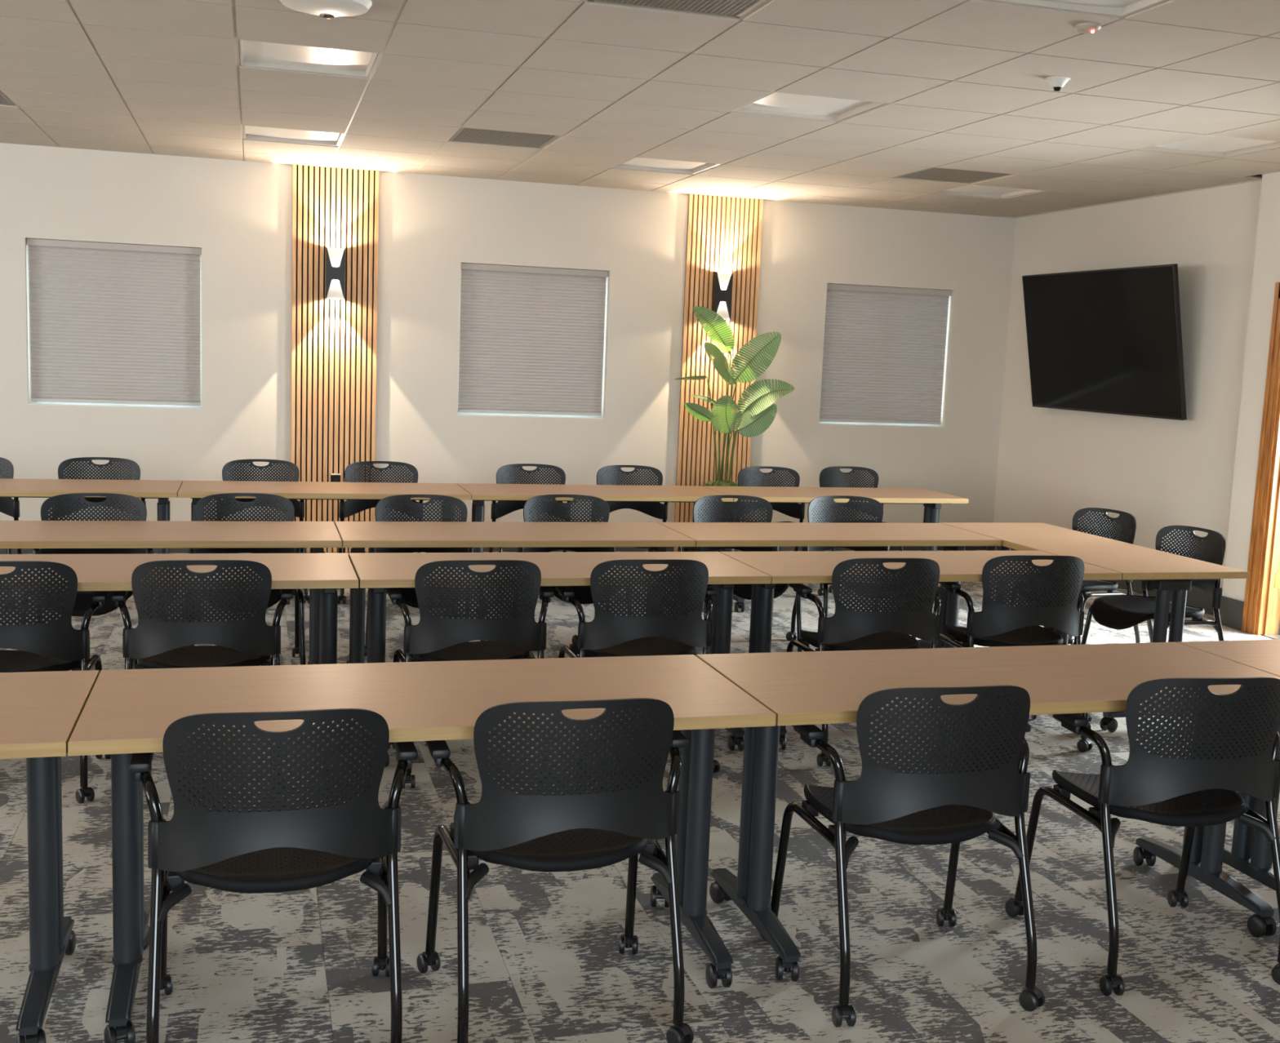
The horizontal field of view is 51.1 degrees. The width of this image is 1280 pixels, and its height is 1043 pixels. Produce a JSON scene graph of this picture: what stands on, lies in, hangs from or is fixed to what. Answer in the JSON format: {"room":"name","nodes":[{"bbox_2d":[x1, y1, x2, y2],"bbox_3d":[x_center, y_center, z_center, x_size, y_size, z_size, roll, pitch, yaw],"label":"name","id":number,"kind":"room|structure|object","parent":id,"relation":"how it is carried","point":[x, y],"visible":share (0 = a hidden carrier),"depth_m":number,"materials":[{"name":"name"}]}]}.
{"room":"classroom","nodes":[
{"label":"classroom","id":0,"kind":"room"},
{"bbox_2d":[0,142,1015,523],"bbox_3d":[-2.539,-1.244,10.008,12.160,2.955,0.200,0,8,-16],"label":"wall","id":1,"kind":"structure","parent":0,"point":[238,213],"depth_m":10.24,"materials":[{"name":"paint"}]},
{"bbox_2d":[27,245,201,408],"bbox_3d":[-3.763,-1.410,9.622,1.168,1.159,0.160,0,8,-16],"label":"window","id":2,"kind":"structure","parent":1,"relation":"in","point":[32,402],"depth_m":9.72,"materials":[{"name":"white plastic"}]},
{"bbox_2d":[26,238,201,405],"bbox_3d":[-3.757,-1.416,9.601,1.160,1.137,0.054,0,8,-16],"label":"window blind","id":3,"kind":"object","parent":2,"relation":"attached to","point":[117,323],"visible":1,"depth_m":9.60,"materials":[{"name":"beige fabric"}]},
{"bbox_2d":[290,164,379,552],"bbox_3d":[-2.278,-1.177,9.970,0.618,2.848,0.030,0,8,-16],"label":"panel","id":4,"kind":"object","parent":1,"relation":"attached to","point":[334,342],"visible":0.73,"depth_m":9.93,"materials":[{"name":"brown wood"}]},
{"bbox_2d":[324,247,345,299],"bbox_3d":[-2.237,-1.821,9.824,0.136,0.372,0.100,0,8,-16],"label":"wall sconce","id":5,"kind":"object","parent":4,"relation":"attached to","point":[335,257],"visible":1,"depth_m":9.81,"materials":[{"name":"black metal"}]},
{"bbox_2d":[330,473,340,482],"bbox_3d":[-2.287,-0.310,10.057,0.072,0.098,0.030,0,8,-16],"label":"wall outlet","id":6,"kind":"object","parent":4,"relation":"attached to","point":[335,477],"visible":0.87,"depth_m":10.06,"materials":[{"name":"black plastic"}]},
{"bbox_2d":[0,546,986,554],"bbox_3d":[-2.588,0.143,10.075,11.810,0.185,0.012,0,8,-16],"label":"baseboard","id":7,"kind":"structure","parent":1,"relation":"attached to","point":[2,551],"depth_m":10.81,"materials":[{"name":"plastic"}]},
{"bbox_2d":[457,269,604,418],"bbox_3d":[-0.843,-1.402,10.464,1.168,1.159,0.160,0,8,-16],"label":"window","id":8,"kind":"structure","parent":1,"relation":"in","point":[459,413],"depth_m":10.51,"materials":[{"name":"white plastic"}]},
{"bbox_2d":[457,262,608,416],"bbox_3d":[-0.837,-1.408,10.443,1.160,1.137,0.054,0,8,-16],"label":"window blind","id":9,"kind":"object","parent":8,"relation":"attached to","point":[531,339],"visible":1,"depth_m":10.44,"materials":[{"name":"beige fabric"}]},
{"bbox_2d":[673,193,763,551],"bbox_3d":[0.629,-1.169,10.808,0.618,2.848,0.030,0,8,-16],"label":"panel","id":10,"kind":"object","parent":1,"relation":"attached to","point":[724,234],"visible":0.61,"depth_m":10.74,"materials":[{"name":"brown wood"}]},
{"bbox_2d":[711,271,733,319],"bbox_3d":[0.650,-1.798,10.659,0.136,0.372,0.100,0,8,-16],"label":"wall sconce","id":11,"kind":"object","parent":10,"relation":"attached to","point":[722,292],"visible":0.97,"depth_m":10.63,"materials":[{"name":"black metal"}]},
{"bbox_2d":[819,421,944,427],"bbox_3d":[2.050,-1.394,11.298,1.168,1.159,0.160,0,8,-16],"label":"window sill","id":12,"kind":"structure","parent":1,"relation":"in","point":[820,422],"depth_m":11.37,"materials":[{"name":"white plastic"}]},
{"bbox_2d":[819,283,951,424],"bbox_3d":[2.056,-1.400,11.278,1.160,1.137,0.054,0,8,-16],"label":"window blind","id":13,"kind":"object","parent":1,"relation":"attached to","point":[884,347],"visible":1,"depth_m":11.28,"materials":[{"name":"beige fabric"}]},
{"bbox_2d":[0,550,1279,1042],"bbox_3d":[0.081,1.198,3.858,13.500,0.120,14.000,0,8,-16],"label":"floor","id":14,"kind":"structure","parent":0,"point":[546,965],"depth_m":3.72,"materials":[{"name":"grey carpet"}]},
{"bbox_2d":[0,457,22,608],"bbox_3d":[-3.922,0.054,7.782,0.628,0.838,0.584,0,8,-16],"label":"chair","id":15,"kind":"object","parent":14,"relation":"on","point":[8,506],"visible":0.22,"depth_m":7.98,"materials":[{"name":"black plastic"}]},
{"bbox_2d":[0,670,99,1042],"bbox_3d":[-2.110,0.790,2.983,1.628,0.736,0.648,0,8,-16],"label":"table","id":16,"kind":"object","parent":14,"relation":"on","point":[40,712],"visible":0.98,"depth_m":3.12,"materials":[{"name":"laminate"}]},
{"bbox_2d":[0,560,111,804],"bbox_3d":[-2.207,0.514,4.718,0.628,0.838,0.584,0,8,-16],"label":"chair","id":17,"kind":"object","parent":14,"relation":"on","point":[55,645],"visible":0.94,"depth_m":4.53,"materials":[{"name":"black plastic"}]},
{"bbox_2d":[20,493,154,669],"bbox_3d":[-2.540,0.313,6.185,0.628,0.838,0.584,0,8,-16],"label":"chair","id":18,"kind":"object","parent":14,"relation":"on","point":[83,600],"visible":0.2,"depth_m":6.35,"materials":[{"name":"black plastic"}]},
{"bbox_2d":[0,478,182,617],"bbox_3d":[-3.439,0.159,7.509,1.628,0.736,0.632,0,8,-16],"label":"table","id":19,"kind":"object","parent":14,"relation":"on","point":[162,490],"visible":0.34,"depth_m":7.48,"materials":[{"name":"laminate"}]},
{"bbox_2d":[42,457,146,606],"bbox_3d":[-3.239,0.056,7.977,0.628,0.838,0.584,0,8,-16],"label":"chair","id":20,"kind":"object","parent":14,"relation":"on","point":[132,470],"visible":0.15,"depth_m":8.16,"materials":[{"name":"black plastic"}]},
{"bbox_2d":[0,520,342,664],"bbox_3d":[-2.185,0.404,5.980,1.622,0.736,0.640,0,8,-16],"label":"table","id":21,"kind":"object","parent":14,"relation":"on","point":[317,535],"visible":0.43,"depth_m":5.87,"materials":[{"name":"laminate"}]},
{"bbox_2d":[0,553,358,771],"bbox_3d":[-1.915,0.535,5.043,1.622,0.736,0.640,0,8,-16],"label":"table","id":22,"kind":"object","parent":14,"relation":"on","point":[327,572],"visible":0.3,"depth_m":5.11,"materials":[{"name":"laminate"}]},
{"bbox_2d":[111,560,293,788],"bbox_3d":[-1.594,0.515,4.898,0.628,0.838,0.584,0,8,-16],"label":"chair","id":23,"kind":"object","parent":14,"relation":"on","point":[154,643],"visible":0.93,"depth_m":4.66,"materials":[{"name":"black plastic"}]},
{"bbox_2d":[183,493,305,665],"bbox_3d":[-1.896,0.308,6.422,0.628,0.838,0.584,0,8,-16],"label":"chair","id":24,"kind":"object","parent":14,"relation":"on","point":[275,594],"visible":0.23,"depth_m":6.60,"materials":[{"name":"black plastic"}]},
{"bbox_2d":[217,458,309,604],"bbox_3d":[-2.342,0.054,8.267,0.628,0.838,0.584,0,8,-16],"label":"chair","id":25,"kind":"object","parent":14,"relation":"on","point":[228,471],"visible":0.22,"depth_m":8.45,"materials":[{"name":"black plastic"}]},
{"bbox_2d":[128,708,417,1042],"bbox_3d":[-0.836,0.778,3.077,0.628,0.838,0.584,0,8,-16],"label":"chair","id":26,"kind":"object","parent":14,"relation":"on","point":[254,851],"visible":1,"depth_m":2.84,"materials":[{"name":"black plastic"}]},
{"bbox_2d":[177,480,471,618],"bbox_3d":[-1.871,0.163,7.961,1.628,0.736,0.632,0,8,-16],"label":"table","id":27,"kind":"object","parent":14,"relation":"on","point":[196,491],"visible":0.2,"depth_m":7.81,"materials":[{"name":"laminate"}]},
{"bbox_2d":[336,461,423,604],"bbox_3d":[-1.622,0.058,8.461,0.628,0.838,0.584,0,8,-16],"label":"chair","id":28,"kind":"object","parent":14,"relation":"on","point":[348,508],"visible":0.2,"depth_m":8.63,"materials":[{"name":"black plastic"}]},
{"bbox_2d":[67,654,776,1042],"bbox_3d":[-0.546,0.795,3.434,1.620,0.736,0.648,0,8,-16],"label":"table","id":29,"kind":"object","parent":14,"relation":"on","point":[126,713],"visible":0.93,"depth_m":3.36,"materials":[{"name":"laminate"}]},
{"bbox_2d":[364,494,485,656],"bbox_3d":[-1.071,0.310,6.663,0.628,0.838,0.584,0,8,-16],"label":"chair","id":30,"kind":"object","parent":14,"relation":"on","point":[409,597],"visible":0.21,"depth_m":6.84,"materials":[{"name":"black plastic"}]},
{"bbox_2d":[386,560,554,788],"bbox_3d":[-0.656,0.522,5.136,0.628,0.838,0.584,0,8,-16],"label":"chair","id":31,"kind":"object","parent":14,"relation":"on","point":[435,637],"visible":0.85,"depth_m":4.89,"materials":[{"name":"black plastic"}]},
{"bbox_2d":[334,521,695,663],"bbox_3d":[-0.621,0.409,6.431,1.626,0.736,0.640,0,8,-16],"label":"table","id":32,"kind":"object","parent":14,"relation":"on","point":[357,535],"visible":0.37,"depth_m":6.23,"materials":[{"name":"laminate"}]},
{"bbox_2d":[488,463,570,602],"bbox_3d":[-0.681,0.065,8.700,0.628,0.838,0.584,0,8,-16],"label":"chair","id":33,"kind":"object","parent":14,"relation":"on","point":[500,508],"visible":0.29,"depth_m":8.87,"materials":[{"name":"black plastic"}]},
{"bbox_2d":[416,697,693,1042],"bbox_3d":[-0.209,0.780,3.259,0.628,0.838,0.584,0,8,-16],"label":"chair","id":34,"kind":"object","parent":14,"relation":"on","point":[548,832],"visible":1,"depth_m":3.02,"materials":[{"name":"black plastic"}]},
{"bbox_2d":[348,551,771,767],"bbox_3d":[-0.353,0.539,5.493,1.618,0.736,0.640,0,8,-16],"label":"table","id":35,"kind":"object","parent":14,"relation":"on","point":[375,572],"visible":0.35,"depth_m":5.43,"materials":[{"name":"laminate"}]},
{"bbox_2d":[514,494,631,616],"bbox_3d":[-0.350,0.304,6.932,0.628,0.838,0.584,0,8,-16],"label":"chair","id":36,"kind":"object","parent":14,"relation":"on","point":[583,594],"visible":0.2,"depth_m":7.11,"materials":[{"name":"black plastic"}]},
{"bbox_2d":[456,483,733,615],"bbox_3d":[-0.303,0.168,8.414,1.628,0.736,0.632,0,8,-16],"label":"table","id":37,"kind":"object","parent":14,"relation":"on","point":[480,493],"visible":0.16,"depth_m":8.24,"materials":[{"name":"laminate"}]},
{"bbox_2d":[550,559,719,777],"bbox_3d":[-0.022,0.524,5.312,0.628,0.838,0.584,0,8,-15],"label":"chair","id":38,"kind":"object","parent":14,"relation":"on","point":[682,627],"visible":0.89,"depth_m":5.07,"materials":[{"name":"black plastic"}]},
{"bbox_2d":[591,465,682,595],"bbox_3d":[-0.031,0.065,8.901,0.628,0.838,0.584,0,8,-16],"label":"chair","id":39,"kind":"object","parent":14,"relation":"on","point":[659,510],"visible":0.22,"depth_m":9.10,"materials":[{"name":"black plastic"}]},
{"bbox_2d":[674,306,794,551],"bbox_3d":[0.700,-0.693,10.584,1.000,1.969,0.362,0,8,-16],"label":"potted plant","id":40,"kind":"object","parent":14,"relation":"on","point":[761,407],"visible":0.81,"depth_m":10.51,"materials":[{"name":"green plant"}]},
{"bbox_2d":[693,495,802,652],"bbox_3d":[0.549,0.302,7.228,0.628,0.838,0.584,0,8,-16],"label":"chair","id":41,"kind":"object","parent":14,"relation":"on","point":[718,510],"visible":0.24,"depth_m":7.40,"materials":[{"name":"black plastic"}]},
{"bbox_2d":[737,466,823,595],"bbox_3d":[0.941,0.060,9.241,0.628,0.838,0.584,0,8,-16],"label":"chair","id":42,"kind":"object","parent":14,"relation":"on","point":[795,510],"visible":0.19,"depth_m":9.44,"materials":[{"name":"black plastic"}]},
{"bbox_2d":[657,522,1001,653],"bbox_3d":[0.944,0.413,6.882,1.624,0.736,0.640,0,8,-16],"label":"table","id":43,"kind":"object","parent":14,"relation":"on","point":[704,534],"visible":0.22,"depth_m":6.75,"materials":[{"name":"laminate"}]},
{"bbox_2d":[702,485,968,612],"bbox_3d":[1.265,0.172,8.866,1.628,0.736,0.632,0,8,-16],"label":"table","id":44,"kind":"object","parent":14,"relation":"on","point":[931,500],"visible":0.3,"depth_m":8.74,"materials":[{"name":"laminate"}]},
{"bbox_2d":[786,495,915,640],"bbox_3d":[1.201,0.302,7.434,0.628,0.838,0.584,0,8,-16],"label":"chair","id":45,"kind":"object","parent":14,"relation":"on","point":[820,509],"visible":0.21,"depth_m":7.62,"materials":[{"name":"black plastic"}]},
{"bbox_2d":[819,466,903,592],"bbox_3d":[1.547,0.048,9.524,0.628,0.838,0.584,0,8,-16],"label":"chair","id":46,"kind":"object","parent":14,"relation":"on","point":[829,477],"visible":0.27,"depth_m":9.71,"materials":[{"name":"black plastic"}]},
{"bbox_2d":[782,558,946,766],"bbox_3d":[0.932,0.527,5.589,0.628,0.838,0.584,0,8,-14],"label":"chair","id":47,"kind":"object","parent":14,"relation":"on","point":[849,628],"visible":0.83,"depth_m":5.34,"materials":[{"name":"black plastic"}]},
{"bbox_2d":[760,685,1044,1027],"bbox_3d":[0.696,0.782,3.523,0.628,0.838,0.584,0,8,-14],"label":"chair","id":48,"kind":"object","parent":14,"relation":"on","point":[954,805],"visible":0.99,"depth_m":3.29,"materials":[{"name":"black plastic"}]},
{"bbox_2d":[719,550,1122,750],"bbox_3d":[1.211,0.544,5.944,1.630,0.736,0.640,0,8,-16],"label":"table","id":49,"kind":"object","parent":14,"relation":"on","point":[813,566],"visible":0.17,"depth_m":5.76,"materials":[{"name":"laminate"}]},
{"bbox_2d":[695,642,1279,982],"bbox_3d":[1.033,0.799,3.890,1.655,0.736,0.648,0,8,-16],"label":"table","id":50,"kind":"object","parent":14,"relation":"on","point":[806,687],"visible":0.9,"depth_m":3.78,"materials":[{"name":"laminate"}]},
{"bbox_2d":[930,555,1093,752],"bbox_3d":[1.599,0.523,5.829,0.628,0.838,0.584,1,7,-12],"label":"chair","id":51,"kind":"object","parent":14,"relation":"on","point":[998,624],"visible":0.94,"depth_m":5.58,"materials":[{"name":"black plastic"}]},
{"bbox_2d":[1011,507,1140,644],"bbox_3d":[2.394,0.355,7.386,0.584,0.838,0.628,-1,8,-26],"label":"chair","id":52,"kind":"object","parent":14,"relation":"on","point":[1122,528],"visible":0.35,"depth_m":7.41,"materials":[{"name":"black plastic"}]},
{"bbox_2d":[938,522,1248,733],"bbox_3d":[2.177,0.480,6.741,0.655,0.736,1.645,0,8,-16],"label":"table","id":53,"kind":"object","parent":14,"relation":"on","point":[1169,572],"visible":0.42,"depth_m":6.21,"materials":[{"name":"laminate"}]},
{"bbox_2d":[1004,676,1279,995],"bbox_3d":[1.437,0.784,3.734,0.628,0.838,0.584,1,7,-12],"label":"chair","id":54,"kind":"object","parent":14,"relation":"on","point":[1238,746],"visible":0.98,"depth_m":3.49,"materials":[{"name":"black plastic"}]},
{"bbox_2d":[1080,525,1226,644],"bbox_3d":[2.577,0.451,6.697,0.584,0.838,0.628,-1,8,-21],"label":"chair","id":55,"kind":"object","parent":14,"relation":"on","point":[1115,611],"visible":0.59,"depth_m":6.71,"materials":[{"name":"black plastic"}]},
{"bbox_2d":[1177,639,1279,891],"bbox_3d":[2.614,0.804,4.346,1.628,0.736,0.648,0,8,-16],"label":"table","id":56,"kind":"object","parent":14,"relation":"on","point":[1250,851],"visible":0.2,"depth_m":4.18,"materials":[{"name":"laminate"}]},
{"bbox_2d":[0,0,1279,217],"bbox_3d":[-0.376,-1.800,3.308,12.300,0.223,14.000,0,8,-16],"label":"ceiling","id":57,"kind":"structure","parent":0,"point":[962,84],"depth_m":6.43,"materials":[{"name":"beige paint"}]},
{"bbox_2d":[0,90,15,106],"bbox_3d":[-3.760,-2.363,7.271,0.582,0.058,0.582,0,8,-16],"label":"ceiling vent","id":58,"kind":"object","parent":57,"relation":"in","point":[4,100],"visible":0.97,"depth_m":7.49,"materials":[{"name":"silver metal"}]},
{"bbox_2d":[244,125,342,146],"bbox_3d":[-2.170,-2.429,8.360,0.582,0.038,0.582,0,8,-16],"label":"recessed light","id":59,"kind":"object","parent":57,"relation":"in","point":[251,132],"visible":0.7,"depth_m":8.49,"materials":[{"name":"beige paint"}]},
{"bbox_2d":[239,39,377,77],"bbox_3d":[-1.502,-2.106,6.037,0.582,0.038,0.582,0,8,-16],"label":"recessed light","id":60,"kind":"object","parent":57,"relation":"in","point":[252,53],"visible":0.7,"depth_m":6.12,"materials":[{"name":"beige paint"}]},
{"bbox_2d":[280,0,372,18],"bbox_3d":[-1.160,-1.902,4.927,0.340,0.051,0.340,0,8,-16],"label":"ceiling speaker","id":61,"kind":"object","parent":57,"relation":"attached to","point":[326,9],"visible":1,"depth_m":4.90,"materials":[{"name":"white plastic"}]},
{"bbox_2d":[448,127,559,148],"bbox_3d":[-0.831,-2.355,8.116,0.582,0.058,0.582,0,8,-16],"label":"ceiling vent","id":62,"kind":"object","parent":57,"relation":"in","point":[463,135],"visible":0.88,"depth_m":8.12,"materials":[{"name":"grey metal"}]},
{"bbox_2d":[613,156,718,173],"bbox_3d":[0.172,-2.422,9.036,0.582,0.038,0.582,0,8,-16],"label":"recessed light","id":63,"kind":"object","parent":57,"relation":"in","point":[637,163],"visible":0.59,"depth_m":9.17,"materials":[{"name":"beige paint"}]},
{"bbox_2d":[587,0,766,17],"bbox_3d":[0.172,-1.869,4.632,0.582,0.058,0.582,0,8,-16],"label":"ceiling vent","id":64,"kind":"object","parent":57,"relation":"in","point":[727,8],"visible":1,"depth_m":4.85,"materials":[{"name":"grey metal"}]},
{"bbox_2d":[733,91,884,120],"bbox_3d":[0.841,-2.099,6.713,0.582,0.038,0.582,0,8,-16],"label":"recessed light","id":65,"kind":"object","parent":57,"relation":"in","point":[779,104],"visible":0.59,"depth_m":6.80,"materials":[{"name":"beige paint"}]},
{"bbox_2d":[895,167,1013,183],"bbox_3d":[2.097,-2.346,8.960,0.582,0.058,0.582,0,8,-16],"label":"ceiling vent","id":66,"kind":"object","parent":57,"relation":"in","point":[936,174],"visible":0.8,"depth_m":8.97,"materials":[{"name":"grey metal"}]},
{"bbox_2d":[933,183,1041,198],"bbox_3d":[2.515,-2.416,9.711,0.582,0.038,0.582,0,8,-16],"label":"recessed light","id":67,"kind":"object","parent":57,"relation":"in","point":[971,189],"visible":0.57,"depth_m":9.85,"materials":[{"name":"beige paint"}]},
{"bbox_2d":[1044,75,1071,91],"bbox_3d":[1.810,-1.894,5.799,0.108,0.055,0.108,0,8,-16],"label":"sensor","id":68,"kind":"object","parent":57,"relation":"attached to","point":[1056,82],"visible":1,"depth_m":5.77,"materials":[{"name":"white plastic"}]},
{"bbox_2d":[994,0,1164,16],"bbox_3d":[1.510,-1.775,4.391,0.582,0.038,0.582,0,8,-16],"label":"recessed light","id":69,"kind":"object","parent":57,"relation":"in","point":[1113,7],"visible":1,"depth_m":4.67,"materials":[{"name":"beige paint"}]},
{"bbox_2d":[1075,22,1101,33],"bbox_3d":[1.633,-1.795,4.877,0.092,0.030,0.092,0,8,-16],"label":"smoke detector","id":70,"kind":"object","parent":57,"relation":"attached to","point":[1087,27],"visible":1,"depth_m":4.85,"materials":[{"name":"beige plastic"}]},
{"bbox_2d":[1137,133,1279,156],"bbox_3d":[3.184,-2.092,7.389,0.582,0.038,0.582,0,8,-16],"label":"recessed light","id":71,"kind":"object","parent":57,"relation":"in","point":[1208,144],"visible":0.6,"depth_m":7.49,"materials":[{"name":"beige paint"}]},
{"bbox_2d":[993,174,1279,634],"bbox_3d":[5.108,-0.298,4.992,0.160,2.955,13.800,0,8,-16],"label":"wall","id":72,"kind":"structure","parent":0,"point":[1053,464],"depth_m":9.67,"materials":[{"name":"paint"}]},
{"bbox_2d":[1022,263,1186,420],"bbox_3d":[3.441,-1.335,9.964,0.291,1.048,1.860,0,8,-16],"label":"television","id":73,"kind":"object","parent":72,"relation":"attached to","point":[1108,341],"visible":1,"depth_m":9.80,"materials":[{"name":"black"}]},
{"bbox_2d":[996,546,1222,615],"bbox_3d":[3.509,0.367,10.219,0.012,0.185,3.117,0,8,-16],"label":"baseboard","id":74,"kind":"structure","parent":72,"relation":"attached to","point":[1197,597],"depth_m":9.20,"materials":[{"name":"plastic"}]},
{"bbox_2d":[1261,634,1279,639],"bbox_3d":[4.311,0.813,7.708,0.460,0.011,1.515,0,8,-16],"label":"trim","id":75,"kind":"structure","parent":72,"relation":"attached to","point":[1270,636],"depth_m":8.33,"materials":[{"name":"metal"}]},
{"bbox_2d":[1222,171,1279,634],"bbox_3d":[5.373,-0.091,3.454,0.179,2.955,10.670,0,8,-16],"label":"wall","id":76,"kind":"structure","parent":0,"point":[1266,269],"depth_m":8.40,"materials":[{"name":"paint"}]},
{"bbox_2d":[1218,595,1244,631],"bbox_3d":[3.795,0.588,8.578,0.012,0.185,0.225,0,8,-16],"label":"baseboard","id":77,"kind":"structure","parent":76,"relation":"attached to","point":[1231,611],"depth_m":8.57,"materials":[{"name":"plastic"}]},
{"bbox_2d":[1241,282,1279,635],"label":"door","id":78,"kind":"structure","parent":76,"relation":"in","point":[1261,609],"depth_m":8.30,"materials":[{"name":"brown wood"}]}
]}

